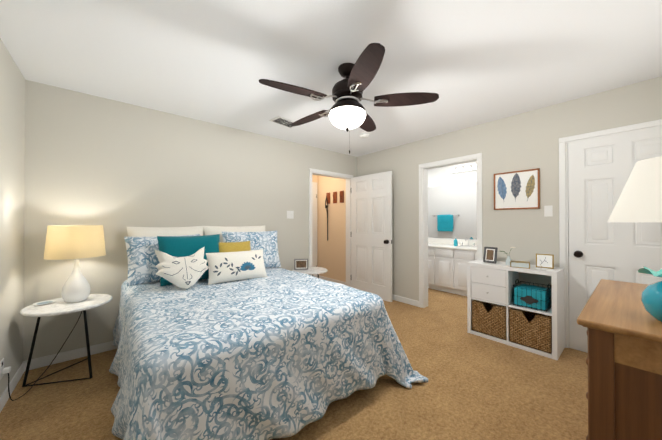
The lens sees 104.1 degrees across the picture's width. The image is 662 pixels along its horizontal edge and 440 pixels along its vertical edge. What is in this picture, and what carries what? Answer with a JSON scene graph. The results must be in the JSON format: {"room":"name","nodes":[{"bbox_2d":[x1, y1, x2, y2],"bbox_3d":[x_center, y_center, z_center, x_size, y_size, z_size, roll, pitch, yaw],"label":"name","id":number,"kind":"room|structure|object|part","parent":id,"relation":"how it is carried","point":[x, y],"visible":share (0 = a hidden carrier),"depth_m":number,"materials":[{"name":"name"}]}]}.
{"room":"bedroom","nodes":[
{"label":"bedroom","id":0,"kind":"room"},
{"bbox_2d":[0,38,24,396],"bbox_3d":[-1.364,0.030,0.651,0.120,2.440,3.855,0,-1,-40],"label":"wall","id":1,"kind":"structure","parent":0,"point":[12,136],"depth_m":1.89,"materials":[{"name":"grey paint"}]},
{"bbox_2d":[0,358,3,379],"bbox_3d":[-2.195,0.993,1.720,0.007,0.120,0.080,0,-1,-40],"label":"electrical outlet","id":2,"kind":"object","parent":1,"relation":"attached to","point":[1,366],"visible":0.96,"depth_m":1.71,"materials":[{"name":"white plastic"}]},
{"bbox_2d":[0,362,24,412],"bbox_3d":[-1.349,1.208,0.726,0.012,0.085,3.723,0,-1,-40],"label":"baseboard","id":3,"kind":"structure","parent":1,"relation":"attached to","point":[4,397],"depth_m":1.88,"materials":[{"name":"white"}]},
{"bbox_2d":[23,80,356,360],"bbox_3d":[-1.082,0.050,3.497,4.235,2.440,0.120,0,-1,-40],"label":"wall","id":4,"kind":"structure","parent":0,"point":[114,168],"depth_m":2.58,"materials":[{"name":"grey paint"}]},
{"bbox_2d":[23,341,117,370],"bbox_3d":[-1.039,1.228,3.438,3.995,0.085,0.012,0,-1,-40],"label":"baseboard","id":5,"kind":"structure","parent":4,"relation":"attached to","point":[35,363],"depth_m":2.31,"materials":[{"name":"white"}]},
{"bbox_2d":[287,211,293,218],"bbox_3d":[-0.601,-0.078,3.818,0.116,0.116,0.014,0,-1,-40],"label":"light switch","id":6,"kind":"object","parent":4,"relation":"attached to","point":[290,214],"visible":1,"depth_m":3.82,"materials":[{"name":"white plastic"}]},
{"bbox_2d":[309,168,352,286],"bbox_3d":[-0.013,0.234,4.404,0.972,2.086,0.152,0,-1,-40],"label":"trim","id":7,"kind":"structure","parent":4,"relation":"attached to","point":[347,177],"depth_m":4.63,"materials":[{"name":"white wood"}]},
{"bbox_2d":[0,288,587,439],"bbox_3d":[0.553,1.296,2.817,5.860,0.060,4.690,0,-1,-40],"label":"floor","id":8,"kind":"structure","parent":0,"point":[475,387],"depth_m":1.83,"materials":[{"name":"beige carpet"}]},
{"bbox_2d":[20,294,111,386],"bbox_3d":[-2.132,0.965,2.110,0.524,0.578,0.524,0,-1,-40],"label":"nightstand","id":9,"kind":"object","parent":8,"relation":"on","point":[60,306],"visible":0.77,"depth_m":2.01,"materials":[{"name":"stone"}]},
{"bbox_2d":[33,300,55,305],"bbox_3d":[-2.306,0.669,2.080,0.128,0.010,0.128,0,-1,-40],"label":"dish","id":10,"kind":"object","parent":9,"relation":"on","point":[44,302],"visible":1,"depth_m":2.09,"materials":[{"name":"white ceramic"}]},
{"bbox_2d":[2,225,105,400],"bbox_3d":[-2.167,0.647,2.092,0.512,1.204,0.559,0,-1,-40],"label":"table lamp","id":11,"kind":"object","parent":9,"relation":"on","point":[75,242],"visible":1,"depth_m":2.07,"materials":[{"name":"white fabric"}]},
{"bbox_2d":[109,225,427,439],"bbox_3d":[-0.729,0.662,2.219,2.019,1.202,2.241,0,-1,-40],"label":"bed","id":12,"kind":"object","parent":8,"relation":"on","point":[226,333],"visible":1,"depth_m":1.58,"materials":[{"name":"blue fabric"}]},
{"bbox_2d":[292,267,327,277],"bbox_3d":[-0.304,0.989,3.698,0.510,0.554,0.510,0,-1,-40],"label":"nightstand","id":13,"kind":"object","parent":8,"relation":"on","point":[312,271],"visible":0.58,"depth_m":3.62,"materials":[{"name":"stone"}]},
{"bbox_2d":[294,259,307,269],"bbox_3d":[-0.426,0.633,3.695,0.190,0.153,0.143,0,-1,-40],"label":"photo frame","id":14,"kind":"object","parent":13,"relation":"on","point":[300,264],"visible":0.98,"depth_m":3.69,"materials":[{"name":"silver metal"}]},
{"bbox_2d":[428,246,476,295],"bbox_3d":[2.198,0.892,4.742,0.623,0.775,2.448,0,-1,-40],"label":"bathroom vanity","id":15,"kind":"object","parent":8,"relation":"on","point":[448,260],"depth_m":4.47,"materials":[{"name":"white laminate"}]},
{"bbox_2d":[428,242,476,249],"bbox_3d":[2.194,0.487,4.748,0.623,0.035,2.458,0,-1,-40],"label":"countertop","id":16,"kind":"structure","parent":15,"relation":"on","point":[447,245],"depth_m":4.56,"materials":[{"name":"white stone"}]},
{"bbox_2d":[428,182,476,238],"bbox_3d":[2.433,-0.164,4.949,0.006,1.040,2.348,0,-1,-40],"label":"bathroom mirror","id":17,"kind":"object","parent":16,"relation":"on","point":[452,211],"visible":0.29,"depth_m":5.01,"materials":[{"name":"clear glass"}]},
{"bbox_2d":[467,259,564,359],"bbox_3d":[1.915,0.870,2.723,0.381,0.790,0.770,0,-1,-40],"label":"cube shelf","id":18,"kind":"object","parent":8,"relation":"on","point":[493,283],"visible":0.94,"depth_m":2.64,"materials":[{"name":"white laminate"}]},
{"bbox_2d":[472,300,506,339],"bbox_3d":[1.798,1.063,2.855,0.332,0.326,0.327,0,-1,-40],"label":"wicker basket","id":19,"kind":"object","parent":18,"relation":"in","point":[488,318],"visible":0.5,"depth_m":2.75,"materials":[{"name":"brown wicker"}]},
{"bbox_2d":[483,247,497,263],"bbox_3d":[1.787,0.387,2.878,0.124,0.174,0.139,0,-1,-40],"label":"photo","id":20,"kind":"object","parent":18,"relation":"on","point":[490,254],"visible":1,"depth_m":2.85,"materials":[{"name":"grey wood"}]},
{"bbox_2d":[500,247,515,264],"bbox_3d":[1.856,0.375,2.720,0.070,0.198,0.157,0,-1,-40],"label":"bud vase","id":21,"kind":"object","parent":18,"relation":"on","point":[508,259],"visible":1,"depth_m":2.71,"materials":[{"name":"white"}]},
{"bbox_2d":[510,260,529,268],"bbox_3d":[1.892,0.445,2.583,0.158,0.056,0.088,0,-1,38],"label":"trinket box","id":22,"kind":"object","parent":18,"relation":"on","point":[520,264],"visible":1,"depth_m":2.56,"materials":[{"name":"gold metal"}]},
{"bbox_2d":[509,308,551,353],"bbox_3d":[2.027,1.061,2.584,0.332,0.326,0.327,0,-1,-40],"label":"wicker basket","id":23,"kind":"object","parent":18,"relation":"in","point":[529,329],"visible":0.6,"depth_m":2.48,"materials":[{"name":"brown wicker"}]},
{"bbox_2d":[513,279,551,311],"bbox_3d":[2.021,0.737,2.588,0.280,0.240,0.265,0,-1,-40],"label":"wire basket","id":24,"kind":"object","parent":18,"relation":"in","point":[534,297],"visible":0.96,"depth_m":2.51,"materials":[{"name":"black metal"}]},
{"bbox_2d":[536,254,553,268],"bbox_3d":[2.102,0.403,2.539,0.136,0.136,0.039,0,-1,44],"label":"canvas","id":25,"kind":"object","parent":18,"relation":"on","point":[545,260],"visible":0.96,"depth_m":2.53,"materials":[{"name":"white paper"}]},
{"bbox_2d":[577,279,661,439],"bbox_3d":[1.546,0.818,1.135,1.084,0.870,0.562,0,-1,-40],"label":"dresser","id":26,"kind":"object","parent":8,"relation":"on","point":[624,358],"visible":1,"depth_m":0.95,"materials":[{"name":"brown wood"}]},
{"bbox_2d":[608,156,661,221],"bbox_3d":[1.578,0.038,1.171,0.444,0.689,0.444,0,-1,-40],"label":"table lamp","id":27,"kind":"object","parent":26,"relation":"on","point":[640,199],"visible":0.83,"depth_m":1.16,"materials":[{"name":"white fabric"}]},
{"bbox_2d":[638,266,661,321],"bbox_3d":[1.272,0.282,0.949,0.182,0.198,0.185,0,-1,-40],"label":"vase","id":28,"kind":"object","parent":26,"relation":"on","point":[651,297],"visible":1,"depth_m":0.96,"materials":[{"name":"teal ceramic"}]},
{"bbox_2d":[312,175,317,266],"bbox_3d":[-0.765,0.064,5.334,1.135,2.440,0.120,0,-1,-40],"label":"wall","id":29,"kind":"structure","parent":0,"point":[314,178],"depth_m":5.65,"materials":[{"name":"beige paint"}]},
{"bbox_2d":[312,182,316,276],"bbox_3d":[-0.629,0.234,5.346,0.850,2.100,0.033,0,-1,-40],"label":"end door","id":30,"kind":"structure","parent":29,"relation":"in","point":[314,224],"depth_m":5.56,"materials":[{"name":"white wood"}]},
{"bbox_2d":[0,0,661,156],"bbox_3d":[0.165,-1.210,2.037,4.235,0.060,3.975,0,-1,-40],"label":"ceiling","id":31,"kind":"structure","parent":0,"point":[471,63],"depth_m":1.84,"materials":[{"name":"white paint"}]},
{"bbox_2d":[269,116,295,127],"bbox_3d":[-0.547,-1.166,3.088,0.190,0.012,0.330,0,-1,42],"label":"ceiling vent","id":32,"kind":"object","parent":31,"relation":"in","point":[280,120],"visible":0.88,"depth_m":3.05,"materials":[{"name":"white metal"}]},
{"bbox_2d":[259,43,438,153],"bbox_3d":[0.085,-0.847,2.023,1.290,0.666,1.272,0,-1,-40],"label":"ceiling fan","id":33,"kind":"object","parent":31,"relation":"hanging from","point":[346,111],"visible":1,"depth_m":1.90,"materials":[{"name":"brown wood"}]},
{"bbox_3d":[0.128,-0.769,2.005,0.286,0.114,0.286,0,-1,-40],"label":"globe","id":34,"kind":"part","parent":33,"relation":"part of","materials":[{"name":"white glass"}]},
{"bbox_2d":[360,133,368,137],"bbox_3d":[0.459,-1.152,3.548,0.128,0.034,0.128,0,-1,-40],"label":"smoke detector","id":35,"kind":"object","parent":31,"relation":"attached to","point":[364,135],"visible":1,"depth_m":3.51,"materials":[{"name":"white plastic"}]},
{"bbox_2d":[428,161,476,239],"bbox_3d":[2.288,0.063,5.217,0.120,2.440,3.290,0,-1,-40],"label":"wall","id":36,"kind":"structure","parent":0,"point":[441,176],"depth_m":5.08,"materials":[{"name":"white paint"}]},
{"bbox_2d":[428,238,476,245],"bbox_3d":[2.424,0.421,4.944,0.020,0.100,2.458,0,-1,-40],"label":"backsplash","id":37,"kind":"structure","parent":36,"relation":"attached to","point":[471,242],"depth_m":4.95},
{"bbox_2d":[450,164,476,173],"bbox_3d":[2.474,-0.952,4.804,0.139,0.110,0.550,0,-1,-40],"label":"vanity light","id":38,"kind":"object","parent":36,"relation":"attached to","point":[463,169],"visible":0.9,"depth_m":4.81,"materials":[{"name":"silver metal"}]},
{"bbox_2d":[318,76,661,300],"bbox_3d":[1.347,0.053,3.815,0.120,2.440,5.170,0,-1,-40],"label":"wall","id":39,"kind":"structure","parent":0,"point":[525,141],"depth_m":2.99,"materials":[{"name":"grey paint"}]},
{"bbox_2d":[317,275,345,284],"bbox_3d":[0.056,1.240,5.222,0.016,0.085,1.050,0,-1,-40],"label":"baseboard","id":40,"kind":"structure","parent":39,"relation":"attached to","point":[330,279],"depth_m":5.25,"materials":[{"name":"white wood"}]},
{"bbox_2d":[325,191,343,240],"bbox_3d":[0.059,-0.072,5.188,0.068,0.990,0.520,0,-1,-40],"label":"hook rail","id":41,"kind":"object","parent":39,"relation":"attached to","point":[327,200],"visible":1,"depth_m":5.30,"materials":[{"name":"brown wood"}]},
{"bbox_2d":[351,171,391,301],"bbox_3d":[0.666,0.256,4.324,0.179,2.032,0.851,0,-1,-40],"label":"hall door","id":42,"kind":"structure","parent":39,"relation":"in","point":[371,233],"depth_m":4.27,"materials":[{"name":"white wood"}]},
{"bbox_2d":[392,294,418,306],"bbox_3d":[1.684,1.226,3.308,0.012,0.085,3.711,0,-1,-40],"label":"baseboard","id":43,"kind":"structure","parent":39,"relation":"attached to","point":[406,300],"depth_m":3.94,"materials":[{"name":"white wood"}]},
{"bbox_2d":[419,153,482,307],"bbox_3d":[1.619,0.227,3.503,0.164,2.086,0.847,0,-1,-40],"label":"trim","id":44,"kind":"structure","parent":39,"relation":"attached to","point":[423,233],"depth_m":3.74,"materials":[{"name":"white wood"}]},
{"bbox_2d":[494,168,539,209],"bbox_3d":[2.055,-0.331,2.874,0.022,0.423,0.425,0,-1,-40],"label":"framed picture","id":45,"kind":"object","parent":39,"relation":"attached to","point":[517,189],"visible":1,"depth_m":2.86,"materials":[{"name":"white paper"}]},
{"bbox_2d":[544,205,552,216],"bbox_3d":[2.250,-0.093,2.670,0.014,0.116,0.070,0,-1,-40],"label":"light switch","id":46,"kind":"object","parent":39,"relation":"in","point":[548,210],"visible":1,"depth_m":2.66,"materials":[{"name":"white plastic"}]},
{"bbox_2d":[559,119,661,347],"bbox_3d":[2.625,0.219,2.308,0.152,2.086,0.862,0,-1,-40],"label":"trim","id":47,"kind":"structure","parent":39,"relation":"attached to","point":[563,211],"depth_m":2.55,"materials":[{"name":"white wood"}]},
{"bbox_2d":[568,127,661,352],"bbox_3d":[2.598,0.242,2.285,0.179,2.032,0.730,0,-1,-40],"label":"closet door","id":48,"kind":"structure","parent":39,"relation":"in","point":[599,173],"depth_m":2.37,"materials":[{"name":"white wood"}]}
]}

